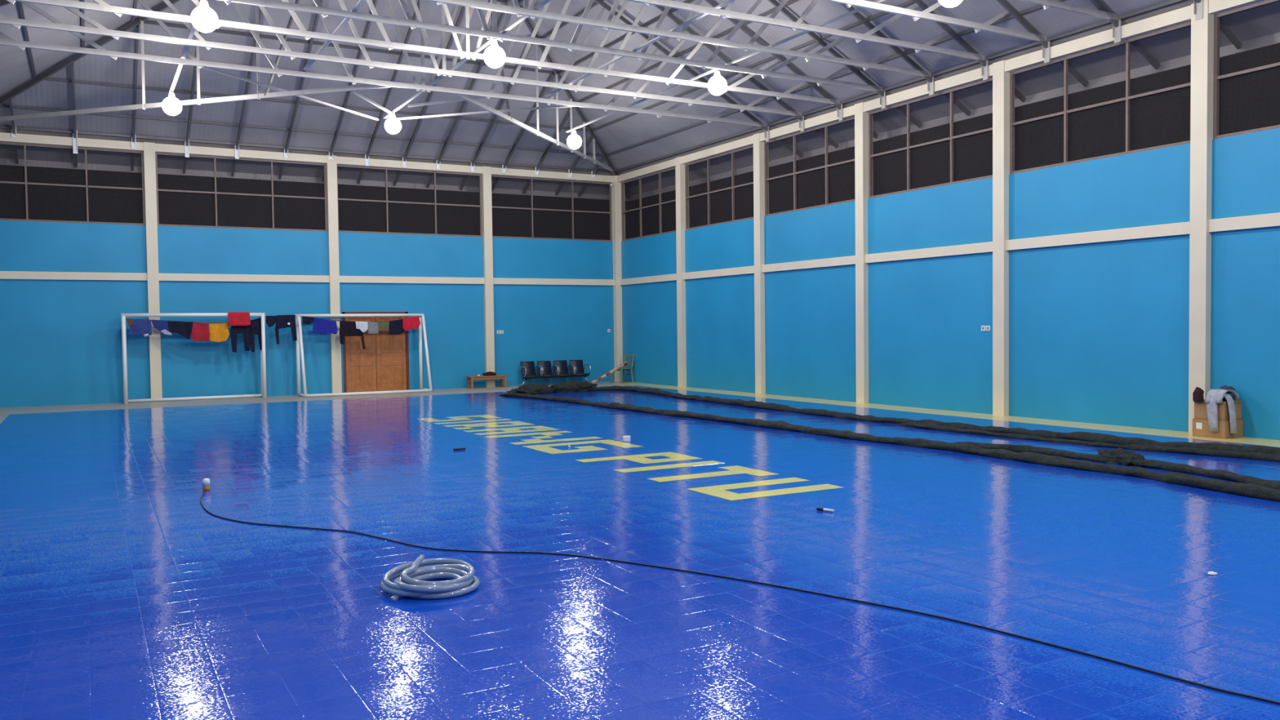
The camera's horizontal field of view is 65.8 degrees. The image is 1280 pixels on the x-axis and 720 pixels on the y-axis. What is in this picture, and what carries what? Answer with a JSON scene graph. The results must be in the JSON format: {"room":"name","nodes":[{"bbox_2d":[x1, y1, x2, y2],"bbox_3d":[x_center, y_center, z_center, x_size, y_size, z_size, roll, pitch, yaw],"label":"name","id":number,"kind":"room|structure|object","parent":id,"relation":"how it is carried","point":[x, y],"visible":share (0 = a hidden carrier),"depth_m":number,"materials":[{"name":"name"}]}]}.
{"room":"indoor sports hall","nodes":[
{"label":"indoor sports hall","id":0,"kind":"room"},
{"bbox_2d":[0,220,614,408],"bbox_3d":[-7.513,-1.173,24.673,16.100,4.000,0.180,-2,2,-29],"label":"wall","id":1,"kind":"structure","parent":0,"point":[60,340],"depth_m":23.73,"materials":[{"name":"blue paint"}]},
{"bbox_2d":[0,142,145,225],"bbox_3d":[-12.745,-3.841,21.633,3.430,1.670,0.061,-2,2,-29],"label":"window","id":2,"kind":"structure","parent":1,"relation":"in","point":[24,145],"depth_m":21.79,"materials":[{"name":"grey metal"}]},
{"bbox_2d":[155,152,327,231],"bbox_3d":[-9.392,-3.947,23.503,3.792,1.670,0.061,-2,2,-29],"label":"window","id":3,"kind":"structure","parent":1,"relation":"in","point":[268,162],"depth_m":23.48,"materials":[{"name":"grey metal"}]},
{"bbox_2d":[0,271,614,285],"bbox_3d":[-7.467,-2.004,24.545,15.500,0.168,0.090,-2,2,-29],"label":"beam","id":4,"kind":"structure","parent":1,"relation":"attached to","point":[3,274],"depth_m":23.84,"materials":[{"name":"beige paint"}]},
{"bbox_2d":[342,311,409,392],"bbox_3d":[-6.695,-0.207,25.099,1.650,2.020,0.159,-2,2,-29],"label":"door","id":5,"kind":"structure","parent":1,"relation":"in","point":[386,366],"depth_m":25.09,"materials":[{"name":"brown wood"}]},
{"bbox_2d":[337,164,482,236],"bbox_3d":[-5.881,-4.057,25.462,3.792,1.670,0.061,-2,2,-29],"label":"window","id":6,"kind":"structure","parent":1,"relation":"in","point":[437,206],"depth_m":25.45,"materials":[{"name":"grey metal"}]},
{"bbox_2d":[491,174,612,241],"bbox_3d":[-2.420,-4.166,27.393,3.676,1.670,0.061,-2,2,-29],"label":"window","id":7,"kind":"structure","parent":1,"relation":"in","point":[509,186],"depth_m":27.41,"materials":[{"name":"black glass"}]},
{"bbox_2d":[0,381,1279,719],"bbox_3d":[0.880,1.293,9.893,16.220,0.164,34.520,-2,2,-29],"label":"floor","id":8,"kind":"structure","parent":0,"point":[122,597],"depth_m":6.42,"materials":[{"name":"blue plastic"}]},
{"bbox_2d":[143,142,162,398],"bbox_3d":[-11.104,-1.987,22.553,0.230,5.860,0.260,-2,2,-29],"label":"column","id":9,"kind":"structure","parent":8,"relation":"on","point":[149,166],"depth_m":22.43,"materials":[{"name":"beige paint"}]},
{"bbox_2d":[120,312,266,404],"bbox_3d":[-10.184,-0.074,22.686,2.984,2.000,0.448,-2,2,-29],"label":"goal","id":10,"kind":"object","parent":8,"relation":"on","point":[263,357],"visible":1,"depth_m":22.59,"materials":[{"name":"white paint"}]},
{"bbox_2d":[125,316,266,323],"bbox_3d":[-9.755,-0.930,22.751,3.701,0.172,0.050,-2,2,-29],"label":"clothesline","id":11,"kind":"object","parent":10,"relation":"attached to","point":[264,317],"visible":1,"depth_m":22.45,"materials":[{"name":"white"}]},
{"bbox_2d":[128,320,151,336],"bbox_3d":[-11.107,-0.707,21.977,0.473,0.382,0.076,-2,2,-33],"label":"shirt","id":12,"kind":"object","parent":11,"relation":"hanging from","point":[140,327],"visible":1,"depth_m":21.98,"materials":[{"name":"fabric"}]},
{"bbox_2d":[151,320,171,335],"bbox_3d":[-10.725,-0.719,22.188,0.407,0.341,0.056,-2,2,-23],"label":"shirt","id":13,"kind":"object","parent":11,"relation":"hanging from","point":[162,326],"visible":1,"depth_m":22.18,"materials":[{"name":"fabric"}]},
{"bbox_2d":[167,320,193,339],"bbox_3d":[-10.390,-0.669,22.384,0.541,0.421,0.064,-2,2,-29],"label":"shirt","id":14,"kind":"object","parent":11,"relation":"hanging from","point":[184,329],"visible":1,"depth_m":22.38,"materials":[{"name":"fabric"}]},
{"bbox_2d":[190,322,208,341],"bbox_3d":[-10.041,-0.640,22.571,0.394,0.421,0.060,-2,2,-32],"label":"towel","id":15,"kind":"object","parent":11,"relation":"hanging from","point":[200,331],"visible":1,"depth_m":22.59,"materials":[{"name":"fabric"}]},
{"bbox_2d":[208,323,229,342],"bbox_3d":[-9.676,-0.632,22.779,0.436,0.442,0.068,-2,2,-33],"label":"towel","id":16,"kind":"object","parent":11,"relation":"hanging from","point":[219,332],"visible":1,"depth_m":22.78,"materials":[{"name":"fabric"}]},
{"bbox_2d":[231,324,249,352],"bbox_3d":[-9.286,-0.534,23.001,0.420,0.721,0.061,-2,2,-26],"label":"trousers","id":17,"kind":"object","parent":11,"relation":"hanging from","point":[245,330],"visible":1,"depth_m":23.00,"materials":[{"name":"fabric"}]},
{"bbox_2d":[249,317,262,352],"bbox_3d":[-8.993,-0.600,23.213,0.342,0.851,0.054,-2,2,-31],"label":"trousers","id":18,"kind":"object","parent":11,"relation":"hanging from","point":[255,325],"visible":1,"depth_m":23.19,"materials":[{"name":"fabric"}]},
{"bbox_2d":[266,315,276,327],"bbox_3d":[-8.688,-0.908,23.324,0.243,0.271,0.048,-2,2,-29],"label":"shorts","id":19,"kind":"object","parent":11,"relation":"hanging from","point":[270,320],"visible":1,"depth_m":23.30,"materials":[{"name":"fabric"}]},
{"bbox_2d":[275,315,297,344],"bbox_3d":[-8.401,-0.727,23.488,0.492,0.692,0.074,-2,2,-29],"label":"trousers","id":20,"kind":"object","parent":11,"relation":"hanging from","point":[282,321],"visible":1,"depth_m":23.48,"materials":[{"name":"fabric"}]},
{"bbox_2d":[227,311,250,325],"bbox_3d":[-9.275,-0.949,22.894,0.503,0.318,0.057,-2,2,-27],"label":"towel","id":21,"kind":"object","parent":10,"relation":"hanging from","point":[234,318],"visible":1,"depth_m":22.90,"materials":[{"name":"fabric"}]},
{"bbox_2d":[202,478,210,490],"bbox_3d":[-4.273,1.224,9.750,0.072,0.115,0.072,-2,2,-29],"label":"plug","id":22,"kind":"object","parent":8,"relation":"on","point":[206,482],"visible":1,"depth_m":9.72,"materials":[{"name":"white plastic"}]},
{"bbox_2d":[325,155,342,393],"bbox_3d":[-7.593,-2.097,24.512,0.230,5.860,0.260,-2,2,-29],"label":"column","id":23,"kind":"structure","parent":8,"relation":"on","point":[331,165],"depth_m":24.39,"materials":[{"name":"beige paint"}]},
{"bbox_2d":[294,313,432,397],"bbox_3d":[-6.749,-0.157,24.306,3.104,1.970,0.896,-2,2,-29],"label":"goal","id":24,"kind":"object","parent":8,"relation":"on","point":[299,329],"visible":0.93,"depth_m":24.15,"materials":[{"name":"white paint"}]},
{"bbox_2d":[299,315,422,322],"bbox_3d":[-6.828,-1.012,24.379,3.002,0.172,0.040,-2,2,-29],"label":"clothesline","id":25,"kind":"object","parent":24,"relation":"attached to","point":[300,316],"visible":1,"depth_m":24.01,"materials":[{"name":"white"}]},
{"bbox_2d":[312,318,337,334],"bbox_3d":[-7.612,-0.812,23.925,0.584,0.411,0.058,-2,2,-27],"label":"shorts","id":26,"kind":"object","parent":25,"relation":"hanging from","point":[322,326],"visible":1,"depth_m":23.91,"materials":[{"name":"fabric"}]},
{"bbox_2d":[339,320,365,349],"bbox_3d":[-7.049,-0.609,24.248,0.628,0.692,0.075,-2,2,-29],"label":"shirt","id":27,"kind":"object","parent":25,"relation":"hanging from","point":[346,328],"visible":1,"depth_m":24.21,"materials":[{"name":"fabric"}]},
{"bbox_2d":[355,321,368,332],"bbox_3d":[-6.830,-0.809,24.304,0.313,0.281,0.051,-2,2,-29],"label":"towel","id":28,"kind":"object","parent":25,"relation":"hanging from","point":[362,326],"visible":1,"depth_m":24.31,"materials":[{"name":"fabric"}]},
{"bbox_2d":[367,321,378,333],"bbox_3d":[-6.593,-0.798,24.493,0.291,0.301,0.042,-2,2,-33],"label":"towel","id":29,"kind":"object","parent":25,"relation":"hanging from","point":[373,326],"visible":1,"depth_m":24.48,"materials":[{"name":"fabric"}]},
{"bbox_2d":[378,321,389,330],"bbox_3d":[-6.362,-0.835,24.601,0.261,0.222,0.046,-2,2,-29],"label":"towel","id":30,"kind":"object","parent":25,"relation":"hanging from","point":[384,326],"visible":1,"depth_m":24.59,"materials":[{"name":"fabric"}]},
{"bbox_2d":[388,319,404,334],"bbox_3d":[-6.100,-0.829,24.778,0.391,0.391,0.064,-2,2,-29],"label":"shorts","id":31,"kind":"object","parent":25,"relation":"hanging from","point":[396,327],"visible":1,"depth_m":24.78,"materials":[{"name":"fabric"}]},
{"bbox_2d":[402,315,420,331],"bbox_3d":[-5.744,-0.913,24.905,0.443,0.380,0.056,-2,2,-29],"label":"towel","id":32,"kind":"object","parent":25,"relation":"hanging from","point":[413,322],"visible":1,"depth_m":24.89,"materials":[{"name":"fabric"}]},
{"bbox_2d":[379,554,479,599],"bbox_3d":[-1.264,1.290,5.950,0.574,0.164,0.580,-2,2,-29],"label":"coil","id":33,"kind":"object","parent":8,"relation":"on","point":[410,578],"visible":1,"depth_m":5.86,"materials":[{"name":"white plastic"}]},
{"bbox_2d":[466,374,506,388],"bbox_3d":[-4.060,0.574,26.180,1.020,0.320,0.340,-2,2,-29],"label":"wooden bench","id":34,"kind":"object","parent":8,"relation":"on","point":[500,377],"visible":1,"depth_m":26.07,"materials":[{"name":"brown wood"}]},
{"bbox_2d":[481,166,494,386],"bbox_3d":[-4.082,-2.208,26.471,0.230,5.860,0.260,-2,2,-29],"label":"column","id":35,"kind":"structure","parent":8,"relation":"on","point":[486,202],"depth_m":26.36,"materials":[{"name":"beige paint"}]},
{"bbox_2d":[517,360,591,386],"bbox_3d":[-2.299,0.352,27.015,2.040,0.658,0.506,-2,2,-29],"label":"chairs","id":36,"kind":"object","parent":8,"relation":"on","point":[544,369],"visible":0.95,"depth_m":27.07,"materials":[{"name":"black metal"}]},
{"bbox_2d":[591,360,628,383],"bbox_3d":[-0.836,0.338,27.244,1.210,0.593,0.098,-2,2,-35],"label":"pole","id":37,"kind":"object","parent":8,"relation":"on","point":[626,362],"visible":0.96,"depth_m":27.23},
{"bbox_2d":[611,175,625,382],"bbox_3d":[-0.618,-2.315,28.369,0.320,5.860,0.320,-2,2,-29],"label":"column","id":38,"kind":"structure","parent":8,"relation":"on","point":[616,186],"depth_m":28.21,"materials":[{"name":"beige paint"}]},
{"bbox_2d":[610,353,635,383],"bbox_3d":[-0.482,0.239,27.694,0.529,0.803,0.474,-2,3,-41],"label":"plastic chair","id":39,"kind":"object","parent":8,"relation":"on","point":[622,369],"visible":0.97,"depth_m":27.69,"materials":[{"name":"teal plastic"}]},
{"bbox_2d":[675,156,689,386],"bbox_3d":[1.107,-2.234,25.343,0.260,5.860,0.230,-2,2,-29],"label":"column","id":40,"kind":"structure","parent":8,"relation":"on","point":[679,168],"depth_m":25.24,"materials":[{"name":"beige paint"}]},
{"bbox_2d":[200,490,1279,704],"bbox_3d":[-0.122,1.348,6.088,10.884,0.011,0.880,1,3,39],"label":"power cable","id":41,"kind":"object","parent":8,"relation":"on","point":[654,566],"visible":1,"depth_m":5.64,"materials":[{"name":"black plastic"}]},
{"bbox_2d":[753,133,768,394],"bbox_3d":[2.757,-2.155,22.390,0.260,5.860,0.230,-2,2,-29],"label":"column","id":42,"kind":"structure","parent":8,"relation":"on","point":[758,146],"depth_m":22.29,"materials":[{"name":"beige paint"}]},
{"bbox_2d":[854,102,873,403],"bbox_3d":[4.407,-2.075,19.438,0.260,5.860,0.230,-2,2,-29],"label":"column","id":43,"kind":"structure","parent":8,"relation":"on","point":[861,118],"depth_m":19.35,"materials":[{"name":"beige paint"}]},
{"bbox_2d":[498,379,1279,501],"bbox_3d":[2.823,0.847,15.766,3.323,0.280,19.782,-2,2,-31],"label":"safety net","id":44,"kind":"object","parent":8,"relation":"on","point":[1247,486],"visible":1,"depth_m":12.10,"materials":[{"name":"black fabric"}]},
{"bbox_2d":[992,59,1009,416],"bbox_3d":[6.057,-1.996,16.485,0.260,5.860,0.230,-2,2,-29],"label":"column","id":45,"kind":"structure","parent":8,"relation":"on","point":[1001,79],"depth_m":16.40,"materials":[{"name":"beige paint"}]},
{"bbox_2d":[1188,0,1213,433],"bbox_3d":[7.707,-1.916,13.532,0.260,5.860,0.230,-2,2,-29],"label":"column","id":46,"kind":"structure","parent":8,"relation":"on","point":[1202,29],"depth_m":13.44,"materials":[{"name":"beige paint"}]},
{"bbox_2d":[1192,418,1243,439],"bbox_3d":[7.711,0.903,13.218,0.412,0.234,0.440,-2,2,-29],"label":"cardboard box","id":47,"kind":"object","parent":8,"relation":"on","point":[1200,426],"visible":0.77,"depth_m":13.09,"materials":[{"name":"brown cardboard"}]},
{"bbox_2d":[1194,399,1241,420],"bbox_3d":[7.718,0.660,13.220,0.395,0.249,0.412,-2,2,-29],"label":"cardboard box","id":48,"kind":"object","parent":47,"relation":"on","point":[1200,408],"visible":0.7,"depth_m":13.11,"materials":[{"name":"brown cardboard"}]},
{"bbox_2d":[1192,386,1204,402],"bbox_3d":[7.460,0.459,13.225,0.131,0.199,0.128,0,2,19],"label":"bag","id":49,"kind":"object","parent":48,"relation":"on","point":[1197,394],"visible":1,"depth_m":13.18,"materials":[{"name":"black fabric"}]},
{"bbox_2d":[1204,388,1239,433],"bbox_3d":[7.723,0.671,13.069,0.439,0.570,0.336,-2,2,-29],"label":"jeans","id":50,"kind":"object","parent":48,"relation":"on","point":[1214,397],"visible":0.99,"depth_m":12.99,"materials":[{"name":"grey fabric"}]},
{"bbox_2d":[1217,385,1235,399],"bbox_3d":[7.796,0.430,13.174,0.232,0.193,0.255,0,2,32],"label":"bag","id":51,"kind":"object","parent":48,"relation":"on","point":[1224,387],"visible":0.52,"depth_m":13.10,"materials":[{"name":"fabric"}]},
{"bbox_2d":[0,0,1279,200],"bbox_3d":[0.754,-6.481,9.557,17.560,4.807,35.838,-2,2,-29],"label":"ceiling","id":52,"kind":"structure","parent":0,"point":[630,141],"depth_m":21.21,"materials":[{"name":"grey metal"}]},
{"bbox_2d":[8,98,18,164],"bbox_3d":[-13.341,-4.854,21.094,0.090,1.071,1.912,-2,2,-29],"label":"rafter","id":53,"kind":"object","parent":52,"relation":"attached to","point":[13,130],"visible":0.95,"depth_m":21.00,"materials":[{"name":"metal"}]},
{"bbox_2d":[71,62,77,167],"bbox_3d":[-12.083,-5.170,21.141,0.090,1.670,3.042,-2,2,-29],"label":"rafter","id":54,"kind":"object","parent":52,"relation":"attached to","point":[74,135],"visible":0.96,"depth_m":21.25,"materials":[{"name":"metal"}]},
{"bbox_2d":[131,24,138,170],"bbox_3d":[-10.813,-5.490,21.189,0.090,2.274,4.182,-2,2,-29],"label":"rafter","id":55,"kind":"object","parent":52,"relation":"attached to","point":[133,139],"visible":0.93,"depth_m":21.01,"materials":[{"name":"metal"}]},
{"bbox_2d":[182,31,199,173],"bbox_3d":[-9.600,-5.796,21.234,0.090,2.851,5.272,-2,2,-29],"label":"rafter","id":56,"kind":"object","parent":52,"relation":"attached to","point":[187,142],"visible":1,"depth_m":22.04,"materials":[{"name":"metal"}]},
{"bbox_2d":[0,0,391,121],"bbox_3d":[-9.756,-6.594,19.252,11.914,4.546,0.064,0,2,16],"label":"truss","id":57,"kind":"object","parent":52,"relation":"attached to","point":[126,28],"visible":0.83,"depth_m":19.22,"materials":[{"name":"metal"}]},
{"bbox_2d":[202,66,378,120],"bbox_3d":[-6.557,-5.012,18.607,0.050,0.100,5.036,0,2,24],"label":"brace","id":58,"kind":"object","parent":57,"relation":"attached to","point":[219,71],"visible":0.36,"depth_m":18.34,"materials":[{"name":"metal"}]},
{"bbox_2d":[161,90,182,115],"bbox_3d":[-8.658,-4.761,18.311,0.340,0.470,0.340,-2,2,-29],"label":"lamp","id":59,"kind":"object","parent":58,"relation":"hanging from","point":[172,106],"visible":1,"depth_m":18.21,"materials":[{"name":"white"}]},
{"bbox_2d":[231,7,261,176],"bbox_3d":[-8.408,-6.096,21.279,0.090,3.418,6.342,-2,2,-29],"label":"rafter","id":60,"kind":"object","parent":52,"relation":"attached to","point":[237,146],"visible":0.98,"depth_m":22.16,"materials":[{"name":"metal"}]},
{"bbox_2d":[278,0,323,179],"bbox_3d":[-7.184,-6.405,21.325,0.090,4.002,7.442,-2,2,-29],"label":"rafter","id":61,"kind":"object","parent":52,"relation":"attached to","point":[286,149],"visible":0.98,"depth_m":22.37,"materials":[{"name":"metal"}]},
{"bbox_2d":[0,132,613,182],"bbox_3d":[-7.603,-4.926,24.433,15.715,0.180,0.235,-2,2,-29],"label":"beam","id":62,"kind":"structure","parent":52,"relation":"attached to","point":[4,137],"depth_m":23.76,"materials":[{"name":"beige paint"}]},
{"bbox_2d":[321,0,377,182],"bbox_3d":[-6.111,-6.598,21.547,0.090,4.346,8.092,-2,2,-29],"label":"rafter","id":63,"kind":"object","parent":52,"relation":"attached to","point":[375,2],"visible":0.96,"depth_m":22.64,"materials":[{"name":"metal"}]},
{"bbox_2d":[356,0,419,182],"bbox_3d":[-5.386,-6.577,22.055,0.090,4.251,7.912,-2,2,-29],"label":"rafter","id":64,"kind":"object","parent":52,"relation":"attached to","point":[408,34],"visible":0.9,"depth_m":23.03,"materials":[{"name":"metal"}]},
{"bbox_2d":[0,0,803,156],"bbox_3d":[-3.968,-6.508,18.020,17.438,4.342,0.100,-2,2,-29],"label":"roof truss","id":65,"kind":"object","parent":52,"relation":"attached to","point":[5,40],"visible":0.8,"depth_m":17.93,"materials":[{"name":"metal"}]},
{"bbox_2d":[0,0,839,148],"bbox_3d":[-3.376,-6.479,16.959,17.438,4.342,0.100,-2,2,-29],"label":"roof truss","id":66,"kind":"object","parent":52,"relation":"attached to","point":[100,29],"visible":0.87,"depth_m":16.94,"materials":[{"name":"metal"}]},
{"bbox_2d":[393,6,464,186],"bbox_3d":[-4.791,-6.364,22.932,0.090,3.752,6.972,-2,2,-29],"label":"rafter","id":67,"kind":"object","parent":52,"relation":"attached to","point":[461,12],"visible":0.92,"depth_m":23.69,"materials":[{"name":"metal"}]},
{"bbox_2d":[6,0,878,138],"bbox_3d":[-2.783,-6.450,15.899,17.438,4.342,0.100,-2,2,-29],"label":"roof truss","id":68,"kind":"object","parent":52,"relation":"attached to","point":[102,6],"visible":0.91,"depth_m":15.96,"materials":[{"name":"metal"}]},
{"bbox_2d":[426,0,511,186],"bbox_3d":[-4.228,-6.164,23.762,0.090,3.281,6.082,-2,2,-29],"label":"rafter","id":69,"kind":"object","parent":52,"relation":"attached to","point":[508,2],"visible":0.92,"depth_m":23.95,"materials":[{"name":"metal"}]},
{"bbox_2d":[459,43,533,190],"bbox_3d":[-3.640,-5.954,24.629,0.090,2.788,5.152,-2,2,-29],"label":"rafter","id":70,"kind":"object","parent":52,"relation":"attached to","point":[473,166],"visible":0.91,"depth_m":25.01,"materials":[{"name":"metal"}]},
{"bbox_2d":[492,71,554,191],"bbox_3d":[-3.084,-5.755,25.449,0.090,2.321,4.272,-2,2,-29],"label":"rafter","id":71,"kind":"object","parent":52,"relation":"attached to","point":[506,161],"visible":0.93,"depth_m":25.37,"materials":[{"name":"metal"}]},
{"bbox_2d":[453,0,629,199],"bbox_3d":[-1.987,-6.838,23.586,0.064,4.546,11.914,0,2,16],"label":"truss","id":72,"kind":"object","parent":52,"relation":"attached to","point":[509,118],"visible":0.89,"depth_m":23.28,"materials":[{"name":"metal"}]},
{"bbox_2d":[407,96,490,106],"bbox_3d":[-3.754,-5.074,19.410,1.769,0.100,0.050,0,2,16],"label":"brace","id":73,"kind":"object","parent":72,"relation":"attached to","point":[475,97],"visible":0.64,"depth_m":19.43,"materials":[{"name":"metal"}]},
{"bbox_2d":[396,102,594,119],"bbox_3d":[-3.118,-5.117,20.423,4.498,0.100,0.050,0,2,13],"label":"brace","id":74,"kind":"object","parent":72,"relation":"attached to","point":[553,106],"visible":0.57,"depth_m":20.44,"materials":[{"name":"metal"}]},
{"bbox_2d":[523,106,573,193],"bbox_3d":[-2.483,-5.541,26.335,0.090,1.818,3.322,-2,2,-29],"label":"rafter","id":75,"kind":"object","parent":52,"relation":"attached to","point":[540,162],"visible":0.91,"depth_m":26.34,"materials":[{"name":"metal"}]},
{"bbox_2d":[220,0,922,128],"bbox_3d":[-2.191,-6.422,14.838,17.438,4.342,0.100,-2,2,-29],"label":"roof truss","id":76,"kind":"object","parent":52,"relation":"attached to","point":[319,9],"visible":0.95,"depth_m":15.66,"materials":[{"name":"metal"}]},
{"bbox_2d":[555,136,591,195],"bbox_3d":[-1.850,-5.315,27.267,0.090,1.288,2.322,-2,2,-29],"label":"rafter","id":77,"kind":"object","parent":52,"relation":"attached to","point":[570,171],"visible":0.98,"depth_m":27.21,"materials":[{"name":"metal"}]},
{"bbox_2d":[577,156,604,196],"bbox_3d":[-1.401,-5.155,27.929,0.090,0.912,1.612,-2,2,-29],"label":"rafter","id":78,"kind":"object","parent":52,"relation":"attached to","point":[593,173],"visible":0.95,"depth_m":27.76,"materials":[{"name":"metal"}]},
{"bbox_2d":[425,0,971,115],"bbox_3d":[-1.598,-6.393,13.778,17.438,4.342,0.100,-2,2,-29],"label":"roof truss","id":79,"kind":"object","parent":52,"relation":"attached to","point":[918,71],"visible":0.98,"depth_m":15.47,"materials":[{"name":"metal"}]},
{"bbox_2d":[168,0,200,94],"bbox_3d":[-3.175,-4.721,8.485,0.060,0.025,23.300,-2,2,-29],"label":"strap","id":80,"kind":"object","parent":79,"relation":"attached to","point":[193,28],"visible":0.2,"depth_m":16.05,"materials":[{"name":"metal"}]},
{"bbox_2d":[191,0,217,32],"bbox_3d":[-5.830,-4.624,13.249,0.340,0.470,0.340,-2,2,-29],"label":"lamp","id":81,"kind":"object","parent":80,"relation":"hanging from","point":[204,19],"visible":1,"depth_m":13.15,"materials":[{"name":"metal"}]},
{"bbox_2d":[383,0,551,118],"bbox_3d":[0.357,-4.838,10.627,0.060,0.025,23.600,-2,2,-29],"label":"strap","id":82,"kind":"object","parent":79,"relation":"attached to","point":[544,2],"visible":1,"depth_m":15.97,"materials":[{"name":"metal"}]},
{"bbox_2d":[351,90,391,113],"bbox_3d":[-5.254,-5.056,19.431,0.050,0.100,1.634,0,2,11],"label":"brace","id":83,"kind":"object","parent":82,"relation":"attached to","point":[356,93],"visible":0.86,"depth_m":19.35,"materials":[{"name":"metal"}]},
{"bbox_2d":[384,111,401,133],"bbox_3d":[-5.070,-4.873,20.312,0.340,0.470,0.340,-2,2,-29],"label":"lamp","id":84,"kind":"object","parent":82,"relation":"hanging from","point":[393,125],"visible":1,"depth_m":20.21,"materials":[{"name":"metal"}]},
{"bbox_2d":[483,40,505,68],"bbox_3d":[-2.242,-4.737,15.251,0.340,0.470,0.340,-2,2,-29],"label":"lamp","id":85,"kind":"object","parent":82,"relation":"hanging from","point":[494,55],"visible":0.91,"depth_m":15.14,"materials":[{"name":"metal"}]},
{"bbox_2d":[565,0,884,132],"bbox_3d":[4.010,-4.947,12.493,0.060,0.025,23.300,-2,2,-29],"label":"roof truss","id":86,"kind":"object","parent":52,"relation":"attached to","point":[859,9],"visible":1,"depth_m":16.60,"materials":[{"name":"metal"}]},
{"bbox_2d":[566,128,582,149],"bbox_3d":[-1.482,-4.986,22.314,0.340,0.470,0.340,-2,2,-29],"label":"lamp","id":87,"kind":"object","parent":86,"relation":"hanging from","point":[574,141],"visible":1,"depth_m":22.20,"materials":[{"name":"glass"}]},
{"bbox_2d":[707,69,727,95],"bbox_3d":[1.346,-4.850,17.252,0.340,0.470,0.340,-2,2,-29],"label":"lamp","id":88,"kind":"object","parent":86,"relation":"hanging from","point":[717,84],"visible":0.98,"depth_m":17.14,"materials":[{"name":"glass"}]},
{"bbox_2d":[938,0,962,7],"bbox_3d":[3.955,-4.724,12.583,0.340,0.470,0.340,-2,2,-29],"label":"lamp","id":89,"kind":"object","parent":86,"relation":"hanging from","point":[947,3],"visible":1,"depth_m":12.54,"materials":[{"name":"glass"}]},
{"bbox_2d":[626,0,1026,102],"bbox_3d":[-1.006,-6.365,12.718,17.438,4.342,0.100,-2,2,-29],"label":"roof truss","id":90,"kind":"object","parent":52,"relation":"attached to","point":[972,54],"visible":0.98,"depth_m":15.13,"materials":[{"name":"metal"}]},
{"bbox_2d":[303,0,365,70],"bbox_3d":[-0.785,-4.738,8.101,0.060,0.025,20.300,-2,2,-29],"label":"strap","id":91,"kind":"object","parent":90,"relation":"attached to","point":[360,2],"visible":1,"depth_m":14.74,"materials":[{"name":"metal"}]},
{"bbox_2d":[617,0,1265,182],"bbox_3d":[7.604,-4.748,13.562,0.235,0.180,34.050,-2,2,-29],"label":"beam","id":92,"kind":"structure","parent":52,"relation":"attached to","point":[1181,15],"depth_m":16.80,"materials":[{"name":"beige paint"}]},
{"bbox_2d":[825,0,1088,87],"bbox_3d":[-0.413,-6.336,11.657,17.438,4.342,0.100,-2,2,-29],"label":"roof truss","id":93,"kind":"object","parent":52,"relation":"attached to","point":[1033,34],"visible":0.95,"depth_m":14.77,"materials":[{"name":"metal"}]},
{"bbox_2d":[1020,0,1159,69],"bbox_3d":[0.179,-6.308,10.597,17.438,4.342,0.100,-2,2,-29],"label":"roof truss","id":94,"kind":"object","parent":52,"relation":"attached to","point":[1104,12],"visible":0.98,"depth_m":14.20,"materials":[{"name":"metal"}]},
{"bbox_2d":[1193,0,1242,48],"bbox_3d":[0.771,-6.279,9.537,17.438,4.342,0.100,-2,2,-29],"label":"roof truss","id":95,"kind":"object","parent":52,"relation":"attached to","point":[1197,4],"visible":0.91,"depth_m":13.40,"materials":[{"name":"metal"}]},
{"bbox_2d":[544,0,735,97],"bbox_3d":[3.126,-4.861,10.283,0.060,0.025,20.300,-2,2,-29],"label":"strap","id":96,"kind":"object","parent":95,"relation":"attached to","point":[720,6],"visible":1,"depth_m":15.62,"materials":[{"name":"metal"}]},
{"bbox_2d":[621,128,1279,439],"bbox_3d":[7.750,-0.991,13.670,0.180,4.000,33.920,-2,2,-29],"label":"wall","id":97,"kind":"structure","parent":0,"point":[1099,332],"depth_m":16.23,"materials":[{"name":"blue paint"}]},
{"bbox_2d":[621,167,675,240],"bbox_3d":[0.280,-4.179,26.799,0.061,1.670,3.208,-2,2,-29],"label":"window","id":98,"kind":"structure","parent":97,"relation":"in","point":[660,174],"depth_m":26.99,"materials":[{"name":"grey metal"}]},
{"bbox_2d":[684,145,753,230],"bbox_3d":[1.943,-4.099,23.822,0.061,1.670,3.154,-2,2,-29],"label":"window","id":99,"kind":"structure","parent":97,"relation":"in","point":[731,153],"depth_m":23.96,"materials":[{"name":"grey metal"}]},
{"bbox_2d":[764,116,854,216],"bbox_3d":[3.593,-4.020,20.869,0.061,1.670,3.154,-2,2,-29],"label":"window","id":100,"kind":"structure","parent":97,"relation":"in","point":[827,166],"depth_m":21.00,"materials":[{"name":"grey metal"}]},
{"bbox_2d":[868,77,992,198],"bbox_3d":[5.243,-3.940,17.916,0.061,1.670,3.154,-2,2,-29],"label":"window","id":101,"kind":"structure","parent":97,"relation":"in","point":[951,91],"depth_m":17.93,"materials":[{"name":"grey metal"}]},
{"bbox_2d":[619,212,1279,284],"bbox_3d":[7.656,-1.820,13.555,0.090,0.168,33.850,-2,2,-29],"label":"beam","id":102,"kind":"structure","parent":97,"relation":"attached to","point":[1271,220],"depth_m":16.19,"materials":[{"name":"beige paint"}]},
{"bbox_2d":[1009,21,1191,174],"bbox_3d":[6.893,-3.861,14.963,0.061,1.670,3.154,-2,2,-29],"label":"window","id":103,"kind":"structure","parent":97,"relation":"in","point":[1127,42],"depth_m":14.92,"materials":[{"name":"grey metal"}]},
{"bbox_2d":[1213,0,1279,139],"bbox_3d":[8.543,-3.781,12.011,0.061,1.670,3.154,-2,2,-29],"label":"window","id":104,"kind":"structure","parent":97,"relation":"in","point":[1216,100],"depth_m":13.09,"materials":[{"name":"grey metal"}]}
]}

